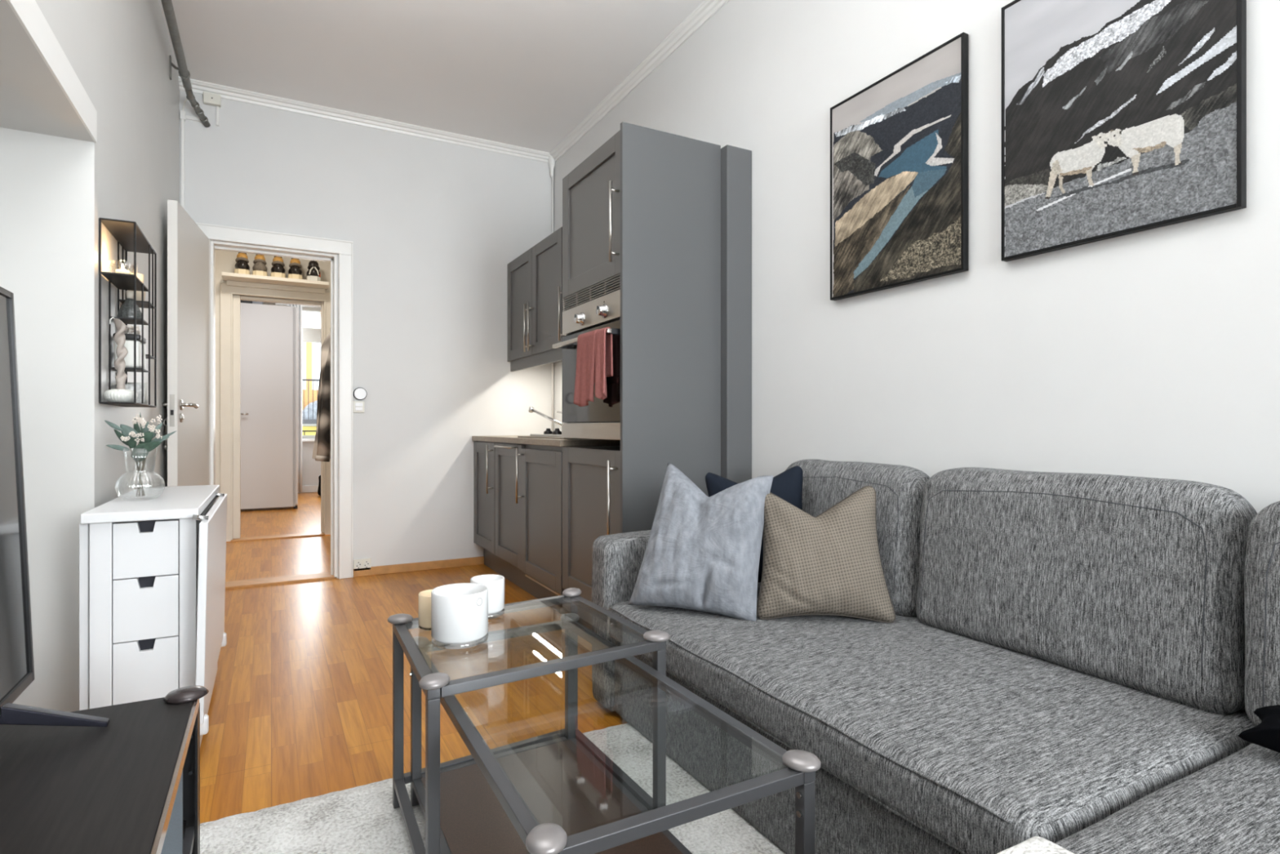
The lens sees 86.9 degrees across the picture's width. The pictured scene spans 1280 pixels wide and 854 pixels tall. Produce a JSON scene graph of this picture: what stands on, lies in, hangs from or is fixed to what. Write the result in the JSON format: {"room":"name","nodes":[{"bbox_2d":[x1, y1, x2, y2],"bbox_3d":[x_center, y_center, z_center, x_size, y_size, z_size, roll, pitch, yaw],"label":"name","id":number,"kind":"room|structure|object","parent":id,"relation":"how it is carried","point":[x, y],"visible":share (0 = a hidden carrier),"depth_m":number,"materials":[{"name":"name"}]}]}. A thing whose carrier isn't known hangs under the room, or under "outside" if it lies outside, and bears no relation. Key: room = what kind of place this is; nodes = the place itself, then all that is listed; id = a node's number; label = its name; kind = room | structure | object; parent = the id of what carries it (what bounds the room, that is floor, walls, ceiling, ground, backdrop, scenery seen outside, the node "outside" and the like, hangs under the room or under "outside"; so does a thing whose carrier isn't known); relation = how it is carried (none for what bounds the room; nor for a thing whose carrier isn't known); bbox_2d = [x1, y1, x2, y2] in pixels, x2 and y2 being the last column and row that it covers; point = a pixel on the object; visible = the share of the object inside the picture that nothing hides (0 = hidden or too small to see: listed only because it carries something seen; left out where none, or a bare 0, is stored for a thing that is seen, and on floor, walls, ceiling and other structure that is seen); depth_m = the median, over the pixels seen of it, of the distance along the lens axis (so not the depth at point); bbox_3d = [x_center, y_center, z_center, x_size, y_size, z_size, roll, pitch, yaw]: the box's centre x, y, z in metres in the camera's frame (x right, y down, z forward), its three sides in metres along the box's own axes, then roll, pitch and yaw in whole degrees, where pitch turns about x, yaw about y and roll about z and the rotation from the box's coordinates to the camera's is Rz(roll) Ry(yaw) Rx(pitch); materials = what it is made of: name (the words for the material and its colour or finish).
{"room":"living room","nodes":[
{"label":"living room","id":0,"kind":"room"},
{"bbox_2d":[0,0,179,711],"bbox_3d":[-1.164,-0.519,0.760,0.384,2.965,7.250,0,0,-29],"label":"wall","id":1,"kind":"structure","parent":0,"point":[56,183],"depth_m":2.00,"materials":[{"name":"paint"}]},
{"bbox_2d":[5,0,97,142],"bbox_3d":[-0.445,-0.899,-0.150,0.006,0.093,4.962,0,0,-29],"label":"trim","id":2,"kind":"structure","parent":1,"relation":"attached to","point":[28,12],"depth_m":1.64,"materials":[{"name":"white"}]},
{"bbox_2d":[98,217,156,407],"bbox_3d":[-1.726,-0.358,2.289,0.093,0.572,0.434,0,0,-29],"label":"wire shelf","id":3,"kind":"object","parent":1,"relation":"attached to","point":[128,234],"visible":0.91,"depth_m":2.25,"materials":[{"name":"black metal"}]},
{"bbox_2d":[103,388,137,402],"bbox_3d":[-1.649,-0.099,2.148,0.087,0.043,0.087,0,0,-29],"label":"dish","id":4,"kind":"object","parent":3,"relation":"on","point":[117,394],"visible":0.84,"depth_m":2.12,"materials":[{"name":"white ceramic"}]},
{"bbox_2d":[109,316,128,389],"bbox_3d":[-1.637,-0.227,2.125,0.036,0.228,0.088,0,0,-29],"label":"candle","id":5,"kind":"object","parent":4,"relation":"on","point":[119,338],"visible":0.98,"depth_m":2.14,"materials":[{"name":"beige wax"}]},
{"bbox_2d":[106,259,137,276],"bbox_3d":[-1.664,-0.503,2.174,0.080,0.049,0.080,0,0,-29],"label":"tealight holder","id":6,"kind":"object","parent":3,"relation":"on","point":[122,270],"visible":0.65,"depth_m":2.16,"materials":[{"name":"clear glass"}]},
{"bbox_2d":[112,324,146,368],"bbox_3d":[-1.726,-0.272,2.289,0.074,0.151,0.130,0,0,-29],"label":"lidded jar","id":7,"kind":"object","parent":3,"relation":"on","point":[129,343],"visible":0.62,"depth_m":2.25,"materials":[{"name":"white ceramic"}]},
{"bbox_2d":[116,290,142,318],"bbox_3d":[-1.724,-0.410,2.285,0.068,0.099,0.068,0,0,16],"label":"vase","id":8,"kind":"object","parent":3,"relation":"on","point":[126,308],"visible":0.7,"depth_m":2.27,"materials":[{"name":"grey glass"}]},
{"bbox_2d":[115,384,144,403],"bbox_3d":[-1.726,-0.110,2.288,0.078,0.065,0.078,0,0,-29],"label":"patterned mug","id":9,"kind":"object","parent":3,"relation":"on","point":[139,388],"visible":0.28,"depth_m":2.28,"materials":[{"name":"white ceramic"}]},
{"bbox_2d":[127,289,146,301],"bbox_3d":[-1.788,-0.469,2.402,0.056,0.056,0.056,0,0,-29],"label":"candle cup","id":10,"kind":"object","parent":3,"relation":"on","point":[139,294],"visible":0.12,"depth_m":2.39,"materials":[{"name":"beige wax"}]},
{"bbox_2d":[126,382,147,404],"bbox_3d":[-1.793,-0.117,2.411,0.062,0.080,0.062,0,0,-29],"label":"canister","id":11,"kind":"object","parent":3,"relation":"on","point":[145,384],"visible":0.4,"depth_m":2.41,"materials":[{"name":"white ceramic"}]},
{"bbox_2d":[129,272,144,283],"bbox_3d":[-1.727,-0.500,2.310,0.052,0.043,0.052,0,0,-29],"label":"tealight","id":12,"kind":"object","parent":3,"relation":"on","point":[140,276],"visible":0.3,"depth_m":2.31,"materials":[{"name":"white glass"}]},
{"bbox_2d":[162,200,208,486],"bbox_3d":[-2.370,-0.070,3.593,0.156,2.043,0.735,0,0,-18],"label":"door","id":13,"kind":"structure","parent":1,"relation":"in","point":[187,405],"depth_m":3.44,"materials":[{"name":"white paint"}]},
{"bbox_2d":[163,417,167,449],"bbox_3d":[-2.300,0.034,3.285,0.025,0.153,0.048,0,0,0],"label":"bunch","id":14,"kind":"object","parent":13,"relation":"hanging from","point":[166,419],"visible":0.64,"depth_m":3.28,"materials":[{"name":"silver metal"}]},
{"bbox_2d":[160,0,210,127],"bbox_3d":[-1.016,-1.843,1.045,0.156,0.177,6.608,0,0,-29],"label":"conduit","id":15,"kind":"object","parent":1,"relation":"attached to","point":[167,6],"visible":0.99,"depth_m":3.41,"materials":[{"name":"grey metal"}]},
{"bbox_2d":[215,249,330,498],"bbox_3d":[-3.586,-0.437,5.710,2.070,2.800,0.120,0,0,-29],"label":"wall","id":16,"kind":"structure","parent":0,"point":[225,261],"depth_m":5.67,"materials":[{"name":"paint"}]},
{"bbox_2d":[221,271,328,293],"bbox_3d":[-3.101,-1.223,5.774,0.797,0.072,0.228,0,0,-29],"label":"shoe shelf","id":17,"kind":"object","parent":16,"relation":"attached to","point":[233,279],"visible":1,"depth_m":5.76,"materials":[{"name":"paint"}]},
{"bbox_2d":[234,252,250,274],"bbox_3d":[-3.321,-1.359,5.647,0.114,0.200,0.196,0,0,-29],"label":"shoe","id":18,"kind":"object","parent":17,"relation":"on","point":[242,266],"visible":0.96,"depth_m":5.58,"materials":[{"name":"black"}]},
{"bbox_2d":[252,253,267,275],"bbox_3d":[-3.209,-1.359,5.708,0.114,0.200,0.196,0,0,-29],"label":"shoe","id":19,"kind":"object","parent":17,"relation":"on","point":[260,268],"visible":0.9,"depth_m":5.63,"materials":[{"name":"beige"}]},
{"bbox_2d":[270,256,285,277],"bbox_3d":[-3.091,-1.359,5.773,0.114,0.200,0.196,0,0,-29],"label":"shoe","id":20,"kind":"object","parent":17,"relation":"on","point":[277,269],"visible":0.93,"depth_m":5.70,"materials":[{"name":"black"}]},
{"bbox_2d":[287,257,302,279],"bbox_3d":[-2.976,-1.359,5.835,0.114,0.200,0.196,0,0,-29],"label":"shoe","id":21,"kind":"object","parent":17,"relation":"on","point":[295,271],"visible":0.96,"depth_m":5.76,"materials":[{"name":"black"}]},
{"bbox_2d":[306,260,320,280],"bbox_3d":[-2.852,-1.354,5.903,0.114,0.190,0.196,0,0,-29],"label":"shoe","id":22,"kind":"object","parent":17,"relation":"on","point":[313,273],"visible":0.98,"depth_m":5.83,"materials":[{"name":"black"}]},
{"bbox_2d":[220,282,330,541],"bbox_3d":[-3.130,-0.122,5.873,0.880,2.170,0.030,0,0,-29],"label":"trim","id":23,"kind":"structure","parent":16,"relation":"attached to","point":[226,291],"depth_m":5.69,"materials":[{"name":"paint"}]},
{"bbox_2d":[230,532,325,542],"bbox_3d":[-3.140,1.016,5.885,0.720,0.134,0.140,0,0,-29],"label":"threshold","id":24,"kind":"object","parent":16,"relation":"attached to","point":[313,534],"depth_m":5.84,"materials":[{"name":"brown wood"}]},
{"bbox_2d":[232,294,324,538],"bbox_3d":[-3.171,-0.086,5.948,0.700,2.071,0.100,0,0,-29],"label":"trim","id":25,"kind":"structure","parent":16,"relation":"attached to","point":[237,300],"depth_m":5.75,"materials":[{"name":"paint"}]},
{"bbox_2d":[225,535,330,581],"bbox_3d":[-3.105,1.023,4.839,2.380,0.120,1.730,0,0,-29],"label":"floor","id":26,"kind":"structure","parent":0,"point":[263,558],"depth_m":5.00,"materials":[{"name":"brown wood"}]},
{"bbox_2d":[226,492,330,542],"bbox_3d":[-4.054,1.023,8.063,3.800,0.120,4.560,0,0,-29],"label":"floor","id":27,"kind":"structure","parent":0,"point":[306,518],"depth_m":7.03,"materials":[{"name":"brown wood"}]},
{"bbox_2d":[240,302,297,509],"bbox_3d":[-4.545,-0.224,7.972,0.892,2.371,0.651,0,0,-29],"label":"door","id":28,"kind":"structure","parent":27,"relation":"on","point":[268,333],"depth_m":7.79,"materials":[{"name":"grey wood"}]},
{"bbox_2d":[240,300,252,303],"bbox_3d":[-4.600,-1.503,7.873,0.146,0.188,0.378,0,0,-29],"label":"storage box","id":29,"kind":"object","parent":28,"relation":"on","point":[242,301],"visible":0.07,"depth_m":7.72,"materials":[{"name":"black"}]},
{"bbox_2d":[252,301,263,304],"bbox_3d":[-4.486,-1.503,7.935,0.116,0.188,0.378,0,0,-29],"label":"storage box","id":30,"kind":"object","parent":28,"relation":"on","point":[253,302],"visible":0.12,"depth_m":7.78,"materials":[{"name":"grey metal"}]},
{"bbox_2d":[316,473,320,496],"bbox_3d":[-4.353,0.775,9.473,0.306,0.401,0.256,0,0,-29],"label":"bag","id":31,"kind":"object","parent":27,"relation":"on","point":[318,479],"visible":0.25,"depth_m":9.34,"materials":[{"name":"black fabric"}]},
{"bbox_2d":[275,302,320,485],"bbox_3d":[-5.098,-0.462,9.977,3.500,2.850,0.200,0,0,-29],"label":"wall","id":32,"kind":"structure","parent":0,"point":[311,468],"depth_m":9.98,"materials":[{"name":"paint"}]},
{"bbox_2d":[275,304,320,438],"bbox_3d":[-4.789,-0.802,10.142,1.200,1.950,0.114,0,0,-29],"label":"window","id":33,"kind":"structure","parent":32,"relation":"in","point":[308,335],"depth_m":10.04,"materials":[{"name":"grey"}]},
{"bbox_2d":[297,484,317,493],"bbox_3d":[-5.044,0.913,9.878,3.500,0.100,0.025,0,0,-29],"label":"baseboard","id":34,"kind":"structure","parent":32,"relation":"attached to","point":[313,488],"depth_m":9.96,"materials":[{"name":"white wood"}]},
{"bbox_2d":[302,438,315,441],"bbox_3d":[-4.724,0.193,10.022,1.300,0.040,0.080,0,0,-29],"label":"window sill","id":35,"kind":"structure","parent":32,"relation":"attached to","point":[303,439],"depth_m":9.90,"materials":[{"name":"white wood"}]},
{"bbox_2d":[179,89,553,577],"bbox_3d":[-1.685,-0.519,4.520,2.300,2.965,0.150,0,0,-29],"label":"wall","id":36,"kind":"structure","parent":0,"point":[435,228],"depth_m":4.50,"materials":[{"name":"paint"}]},
{"bbox_2d":[179,98,218,208],"bbox_3d":[-2.548,-0.503,3.907,0.190,2.813,0.101,0,0,-29],"label":"duct","id":37,"kind":"object","parent":36,"relation":"attached to","point":[183,117],"visible":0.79,"depth_m":3.90,"materials":[{"name":"white"}]},
{"bbox_2d":[203,91,221,106],"bbox_3d":[-2.509,-1.921,3.964,0.087,0.063,0.036,0,0,-29],"label":"junction box","id":38,"kind":"object","parent":36,"relation":"attached to","point":[209,99],"visible":1,"depth_m":3.95,"materials":[{"name":"white plastic"}]},
{"bbox_2d":[210,240,337,577],"bbox_3d":[-2.264,-0.067,4.204,0.680,2.060,0.150,0,0,-29],"label":"trim","id":39,"kind":"structure","parent":36,"relation":"attached to","point":[215,245],"depth_m":4.30,"materials":[{"name":"white wood"}]},
{"bbox_2d":[195,222,353,578],"bbox_3d":[-2.216,-0.111,4.127,0.858,2.148,0.032,0,0,-29],"label":"trim","id":40,"kind":"structure","parent":36,"relation":"attached to","point":[344,249],"depth_m":4.30,"materials":[{"name":"white wood"}]},
{"bbox_2d":[225,571,337,589],"bbox_3d":[-2.269,1.016,4.213,0.690,0.134,0.170,0,0,-29],"label":"threshold","id":41,"kind":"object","parent":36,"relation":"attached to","point":[321,575],"depth_m":4.19,"materials":[{"name":"brown wood"}]},
{"bbox_2d":[353,400,364,412],"bbox_3d":[-1.812,-0.130,4.356,0.068,0.074,0.017,0,0,-29],"label":"light switch","id":42,"kind":"object","parent":36,"relation":"attached to","point":[358,406],"visible":1,"depth_m":4.35,"materials":[{"name":"white plastic"}]},
{"bbox_2d":[353,387,367,399],"bbox_3d":[-1.803,-0.214,4.356,0.082,0.082,0.025,0,0,-29],"label":"thermostat","id":43,"kind":"object","parent":36,"relation":"attached to","point":[359,393],"visible":1,"depth_m":4.34,"materials":[{"name":"white plastic"}]},
{"bbox_2d":[353,557,371,570],"bbox_3d":[-1.793,0.889,4.366,0.105,0.076,0.018,0,0,-29],"label":"wall socket","id":44,"kind":"object","parent":36,"relation":"attached to","point":[360,563],"visible":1,"depth_m":4.36,"materials":[{"name":"white plastic"}]},
{"bbox_2d":[178,76,551,163],"bbox_3d":[-1.637,-1.974,4.432,2.300,0.055,0.050,0,0,-29],"label":"trim","id":45,"kind":"structure","parent":36,"relation":"attached to","point":[197,86],"depth_m":4.34,"materials":[{"name":"white"}]},
{"bbox_2d":[353,555,484,577],"bbox_3d":[-1.469,0.935,4.545,0.848,0.055,0.014,0,0,-29],"label":"baseboard","id":46,"kind":"structure","parent":36,"relation":"attached to","point":[395,568],"depth_m":4.53,"materials":[{"name":"brown wood"}]},
{"bbox_2d":[548,155,555,431],"bbox_3d":[-0.648,-0.980,4.975,0.052,2.025,0.052,0,0,-29],"label":"trim","id":47,"kind":"structure","parent":36,"relation":"attached to","point":[551,161],"depth_m":4.98,"materials":[{"name":"white paint"}]},
{"bbox_2d":[200,564,627,822],"bbox_3d":[-0.010,1.023,1.219,2.850,0.120,7.250,0,0,-29],"label":"floor","id":48,"kind":"structure","parent":0,"point":[300,707],"depth_m":2.46,"materials":[{"name":"brown wood"}]},
{"bbox_2d":[79,484,226,746],"bbox_3d":[-1.496,0.593,2.132,0.294,0.739,0.975,0,0,-29],"label":"drawer cabinet","id":49,"kind":"object","parent":48,"relation":"on","point":[152,572],"visible":0.75,"depth_m":1.81,"materials":[{"name":"white paint"}]},
{"bbox_2d":[114,447,164,501],"bbox_3d":[-1.527,0.143,2.066,0.126,0.158,0.126,0,0,-29],"label":"glass vase","id":50,"kind":"object","parent":49,"relation":"on","point":[156,448],"visible":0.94,"depth_m":2.06,"materials":[{"name":"clear glass"}]},
{"bbox_2d":[104,413,176,496],"bbox_3d":[-1.534,0.082,2.060,0.203,0.258,0.081,0,0,-5],"label":"bunch","id":51,"kind":"object","parent":50,"relation":"in","point":[129,436],"visible":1,"depth_m":2.06,"materials":[{"name":"green plant"}]},
{"bbox_2d":[473,440,497,554],"bbox_3d":[-0.799,0.453,4.628,0.637,0.711,0.502,0,0,-29],"label":"base cabinet","id":52,"kind":"object","parent":48,"relation":"on","point":[483,451],"visible":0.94,"depth_m":4.51,"materials":[{"name":"grey paint"}]},
{"bbox_2d":[200,722,786,853],"bbox_3d":[-0.147,0.953,0.832,1.787,0.018,2.308,0,0,-29],"label":"rug","id":53,"kind":"object","parent":48,"relation":"on","point":[363,819],"visible":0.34,"depth_m":1.61,"materials":[{"name":"white carpet"}]},
{"bbox_2d":[0,685,208,853],"bbox_3d":[-0.675,0.720,0.542,0.454,0.445,1.558,0,0,-29],"label":"tv stand","id":54,"kind":"object","parent":53,"relation":"on","point":[112,788],"visible":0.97,"depth_m":1.01,"materials":[{"name":"black wood"}]},
{"bbox_2d":[0,286,110,726],"bbox_3d":[-0.802,0.138,0.721,0.228,0.749,1.123,0,0,-29],"label":"television","id":55,"kind":"object","parent":54,"relation":"on","point":[16,651],"visible":1,"depth_m":1.14,"materials":[{"name":"black plastic"}]},
{"bbox_2d":[160,769,182,853],"bbox_3d":[-0.669,0.642,0.809,0.140,0.207,0.740,0,0,-29],"label":"panel","id":56,"kind":"object","parent":54,"relation":"on","point":[173,841],"visible":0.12,"depth_m":1.06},
{"bbox_2d":[182,819,186,839],"bbox_3d":[-0.678,0.752,0.531,0.398,0.010,1.502,0,0,-29],"label":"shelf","id":57,"kind":"object","parent":54,"relation":"attached to","point":[184,821],"depth_m":1.26,"materials":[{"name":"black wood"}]},
{"bbox_2d":[387,587,670,853],"bbox_3d":[-0.286,0.705,1.614,0.561,0.476,0.565,0,0,-29],"label":"coffee table","id":58,"kind":"object","parent":53,"relation":"on","point":[434,686],"visible":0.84,"depth_m":1.53,"materials":[{"name":"grey metal"}]},
{"bbox_2d":[418,588,433,631],"bbox_3d":[-0.498,0.442,1.636,0.073,0.084,0.073,0,0,-29],"label":"candle holder","id":59,"kind":"object","parent":58,"relation":"on","point":[424,597],"visible":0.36,"depth_m":1.60,"materials":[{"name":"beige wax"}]},
{"bbox_2d":[431,582,488,649],"bbox_3d":[-0.406,0.425,1.527,0.124,0.118,0.124,0,0,-29],"label":"candle holder","id":60,"kind":"object","parent":58,"relation":"on","point":[459,611],"visible":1,"depth_m":1.48,"materials":[{"name":"white glass"}]},
{"bbox_2d":[470,573,504,618],"bbox_3d":[-0.393,0.436,1.739,0.086,0.096,0.086,0,0,-29],"label":"candle holder","id":61,"kind":"object","parent":58,"relation":"on","point":[495,584],"visible":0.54,"depth_m":1.71,"materials":[{"name":"white glass"}]},
{"bbox_2d":[409,612,821,853],"bbox_3d":[-0.155,0.735,1.395,0.490,0.416,0.996,0,0,-29],"label":"coffee table","id":62,"kind":"object","parent":53,"relation":"on","point":[554,796],"visible":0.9,"depth_m":1.46,"materials":[{"name":"grey metal"}]},
{"bbox_2d":[421,739,683,853],"bbox_3d":[-0.155,0.879,1.395,0.423,0.012,0.910,0,0,-29],"label":"shelf","id":63,"kind":"object","parent":62,"relation":"attached to","point":[562,783],"depth_m":1.58,"materials":[{"name":"glass"}]},
{"bbox_2d":[493,442,524,569],"bbox_3d":[-0.552,0.453,4.175,0.637,0.711,0.524,0,0,-29],"label":"base cabinet","id":64,"kind":"object","parent":48,"relation":"on","point":[508,513],"visible":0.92,"depth_m":4.05,"materials":[{"name":"grey paint"}]},
{"bbox_2d":[483,547,567,614],"bbox_3d":[-0.699,0.887,4.037,0.020,0.149,1.638,0,0,-29],"label":"toe kick","id":65,"kind":"object","parent":48,"relation":"on","point":[508,571],"visible":0.43,"depth_m":4.09,"materials":[{"name":"grey paint"}]},
{"bbox_2d":[515,444,615,595],"bbox_3d":[-0.283,0.462,3.678,0.641,0.730,0.601,0,0,-29],"label":"base cabinet","id":66,"kind":"object","parent":48,"relation":"on","point":[541,496],"visible":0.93,"depth_m":3.52,"materials":[{"name":"grey paint"}]},
{"bbox_2d":[471,435,620,446],"bbox_3d":[-0.514,0.079,4.139,0.605,0.033,1.636,0,0,-29],"label":"countertop","id":67,"kind":"structure","parent":66,"relation":"on","point":[508,439],"depth_m":3.43,"materials":[{"name":"laminate"}]},
{"bbox_2d":[517,428,566,439],"bbox_3d":[-0.323,0.034,3.748,0.500,0.054,0.710,0,0,-29],"label":"cooktop","id":68,"kind":"object","parent":67,"relation":"in","point":[548,433],"visible":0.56,"depth_m":3.60,"materials":[{"name":"metal"}]},
{"bbox_2d":[517,435,566,439],"bbox_3d":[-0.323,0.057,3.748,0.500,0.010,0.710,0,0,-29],"label":"sink","id":69,"kind":"object","parent":67,"relation":"in","point":[530,437],"depth_m":3.57,"materials":[{"name":"metal"}]},
{"bbox_2d":[528,406,566,426],"bbox_3d":[-0.579,-0.038,4.424,0.091,0.200,0.513,0,0,-36],"label":"tap","id":70,"kind":"object","parent":67,"relation":"on","point":[531,409],"visible":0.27,"depth_m":4.44,"materials":[{"name":"silver metal"}]},
{"bbox_2d":[562,121,751,630],"bbox_3d":[0.036,-0.126,3.098,0.638,2.175,0.715,0,0,-29],"label":"tall cabinet","id":71,"kind":"object","parent":48,"relation":"on","point":[668,214],"visible":0.77,"depth_m":2.86,"materials":[{"name":"grey paint"}]},
{"bbox_2d":[552,274,620,439],"bbox_3d":[-0.015,-0.283,3.108,0.599,0.676,0.640,0,0,-29],"label":"oven","id":72,"kind":"object","parent":71,"relation":"in","point":[597,306],"visible":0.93,"depth_m":2.97,"materials":[{"name":"silver metal"}]},
{"bbox_2d":[573,327,613,406],"bbox_3d":[-0.197,-0.245,2.823,0.061,0.315,0.317,0,0,-29],"label":"dish towel","id":73,"kind":"object","parent":72,"relation":"hanging from","point":[594,357],"visible":1,"depth_m":2.78,"materials":[{"name":"pink fabric"}]},
{"bbox_2d":[591,460,1279,853],"bbox_3d":[0.556,0.538,1.345,1.391,0.850,2.471,0,0,-29],"label":"sofa","id":74,"kind":"object","parent":48,"relation":"on","point":[1077,663],"visible":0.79,"depth_m":1.44,"materials":[{"name":"grey fabric"}]},
{"bbox_2d":[628,462,773,620],"bbox_3d":[0.191,0.346,2.109,0.411,0.450,0.235,0,0,34],"label":"pillow","id":75,"kind":"object","parent":74,"relation":"on","point":[702,553],"visible":1,"depth_m":2.04,"materials":[{"name":"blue fabric"}]},
{"bbox_2d":[705,465,803,582],"bbox_3d":[0.410,0.338,2.324,0.367,0.405,0.139,0,0,4],"label":"pillow","id":76,"kind":"object","parent":74,"relation":"on","point":[787,485],"visible":0.15,"depth_m":2.33,"materials":[{"name":"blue fabric"}]},
{"bbox_2d":[756,485,895,622],"bbox_3d":[0.540,0.373,2.015,0.399,0.386,0.203,0,0,0],"label":"pillow","id":77,"kind":"object","parent":74,"relation":"on","point":[828,562],"visible":0.97,"depth_m":1.95,"materials":[{"name":"beige fabric"}]},
{"bbox_2d":[787,460,929,616],"bbox_3d":[0.714,0.355,2.311,0.187,0.475,0.626,0,0,-29],"label":"cushion","id":78,"kind":"object","parent":74,"relation":"on","point":[899,488],"depth_m":2.08,"materials":[{"name":"grey fabric"}]},
{"bbox_2d":[608,582,1254,853],"bbox_3d":[0.575,0.635,1.791,0.804,0.151,1.438,0,0,-29],"label":"seat cushion","id":79,"kind":"object","parent":74,"relation":"on","point":[963,740],"depth_m":1.35,"materials":[{"name":"grey fabric"}]},
{"bbox_2d":[995,836,1074,853],"bbox_3d":[0.483,0.551,0.785,0.172,0.064,0.157,0,0,-29],"label":"fluffy cushion","id":80,"kind":"object","parent":74,"relation":"on","point":[1033,845],"visible":1,"depth_m":0.84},
{"bbox_2d":[915,466,1256,714],"bbox_3d":[1.046,0.354,1.695,0.195,0.482,0.765,0,0,-29],"label":"cushion","id":81,"kind":"object","parent":74,"relation":"on","point":[1137,586],"depth_m":1.54,"materials":[{"name":"grey fabric"}]},
{"bbox_2d":[1052,742,1279,853],"bbox_3d":[0.900,0.643,0.648,1.327,0.143,0.880,0,0,-29],"label":"cushion","id":82,"kind":"object","parent":74,"relation":"on","point":[1217,797],"depth_m":1.03,"materials":[{"name":"grey fabric"}]},
{"bbox_2d":[1238,704,1279,752],"bbox_3d":[1.243,0.493,1.059,0.188,0.165,0.432,0,0,-29],"label":"pillow","id":83,"kind":"object","parent":74,"relation":"on","point":[1266,734],"visible":1,"depth_m":1.18,"materials":[{"name":"black fabric"}]},
{"bbox_2d":[1244,502,1279,726],"bbox_3d":[1.423,0.357,0.963,0.235,0.467,0.858,0,0,-29],"label":"cushion","id":84,"kind":"object","parent":74,"relation":"on","point":[1262,578],"depth_m":1.26,"materials":[{"name":"grey fabric"}]},
{"bbox_2d":[158,0,704,152],"bbox_3d":[-0.046,-2.052,1.285,2.850,0.100,7.400,0,0,-29],"label":"ceiling","id":85,"kind":"structure","parent":0,"point":[525,73],"depth_m":3.62,"materials":[{"name":"paint"}]},
{"bbox_2d":[553,0,1279,515],"bbox_3d":[1.133,-0.519,1.927,0.166,2.965,7.400,0,0,-29],"label":"wall","id":86,"kind":"structure","parent":0,"point":[1154,353],"depth_m":2.01,"materials":[{"name":"paint"}]},
{"bbox_2d":[507,226,562,363],"bbox_3d":[-0.567,-0.815,4.453,0.396,0.696,1.032,0,0,-29],"label":"upper cabinet","id":87,"kind":"object","parent":86,"relation":"attached to","point":[535,277],"visible":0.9,"depth_m":4.31,"materials":[{"name":"grey paint"}]},
{"bbox_2d":[510,348,561,371],"bbox_3d":[-0.531,-0.430,4.110,0.018,0.075,1.594,0,0,-29],"label":"valance","id":88,"kind":"object","parent":87,"relation":"attached to","point":[553,355],"visible":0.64,"depth_m":4.33,"materials":[{"name":"grey paint"}]},
{"bbox_2d":[558,286,566,341],"bbox_3d":[-0.175,-0.815,3.735,0.396,0.696,0.598,0,0,-29],"label":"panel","id":89,"kind":"object","parent":86,"relation":"attached to","point":[559,291],"visible":0.11,"depth_m":3.85,"materials":[{"name":"grey paint"}]},
{"bbox_2d":[549,0,728,161],"bbox_3d":[1.050,-1.974,1.854,0.050,0.055,7.050,0,0,-29],"label":"trim","id":90,"kind":"structure","parent":86,"relation":"attached to","point":[707,9],"depth_m":3.74,"materials":[{"name":"white paint"}]},
{"bbox_2d":[830,32,968,300],"bbox_3d":[0.841,-0.821,2.255,0.024,0.707,0.547,0,0,-29],"label":"framed picture","id":91,"kind":"object","parent":86,"relation":"attached to","point":[899,144],"visible":1,"depth_m":2.21,"materials":[{"name":"black"}]},
{"bbox_2d":[1000,0,1246,262],"bbox_3d":[1.157,-0.825,1.675,0.024,0.713,0.538,0,0,-29],"label":"framed picture","id":92,"kind":"object","parent":86,"relation":"attached to","point":[1119,117],"visible":1,"depth_m":1.65,"materials":[{"name":"black"}]},
{"bbox_3d":[-4.038,-1.937,8.032,3.800,0.100,4.630,0,0,-29],"label":"ceiling","id":93,"kind":"structure","parent":0,"visible":0},
{"bbox_3d":[-4.584,-1.809,9.870,1.800,0.019,0.020,0,0,-29],"label":"rail","id":94,"kind":"object","parent":93,"relation":"attached to","visible":0},
{"bbox_2d":[288,303,302,492],"bbox_3d":[-4.930,-0.432,9.679,0.169,2.730,0.048,0,0,-29],"label":"curtain","id":95,"kind":"object","parent":94,"relation":"hanging from","point":[299,306],"visible":0.28,"depth_m":9.70,"materials":[{"name":"white fabric"}]},
{"label":"outside","id":96,"kind":"structure","parent":0,"visible":0},
{"bbox_3d":[-9.007,4.113,18.609,18.000,0.100,18.700,0,0,-29],"label":"yard","id":97,"kind":"structure","parent":96,"visible":0},
{"bbox_2d":[302,311,320,435],"bbox_3d":[-7.742,-2.037,17.334,9.000,10.000,0.950,0,0,-29],"label":"house","id":98,"kind":"structure","parent":97,"relation":"on","point":[311,352],"depth_m":17.07,"materials":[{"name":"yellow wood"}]},
{"bbox_2d":[302,400,316,419],"bbox_3d":[-8.149,-0.426,16.879,0.750,0.475,0.320,0,0,-29],"label":"bundle","id":99,"kind":"object","parent":98,"relation":"on","point":[310,405],"visible":0.38,"depth_m":16.73,"materials":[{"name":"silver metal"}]},
{"bbox_3d":[-2.331,-0.826,5.449,0.076,0.033,0.012,0,0,-29],"label":"coat hook","id":100,"kind":"object","parent":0,"visible":0},
{"bbox_2d":[311,328,330,462],"bbox_3d":[-2.401,-0.274,5.404,0.406,1.086,0.437,0,0,-29],"label":"jacket","id":101,"kind":"object","parent":100,"relation":"hanging from","point":[322,447],"visible":0.22,"depth_m":5.20,"materials":[{"name":"fabric"}]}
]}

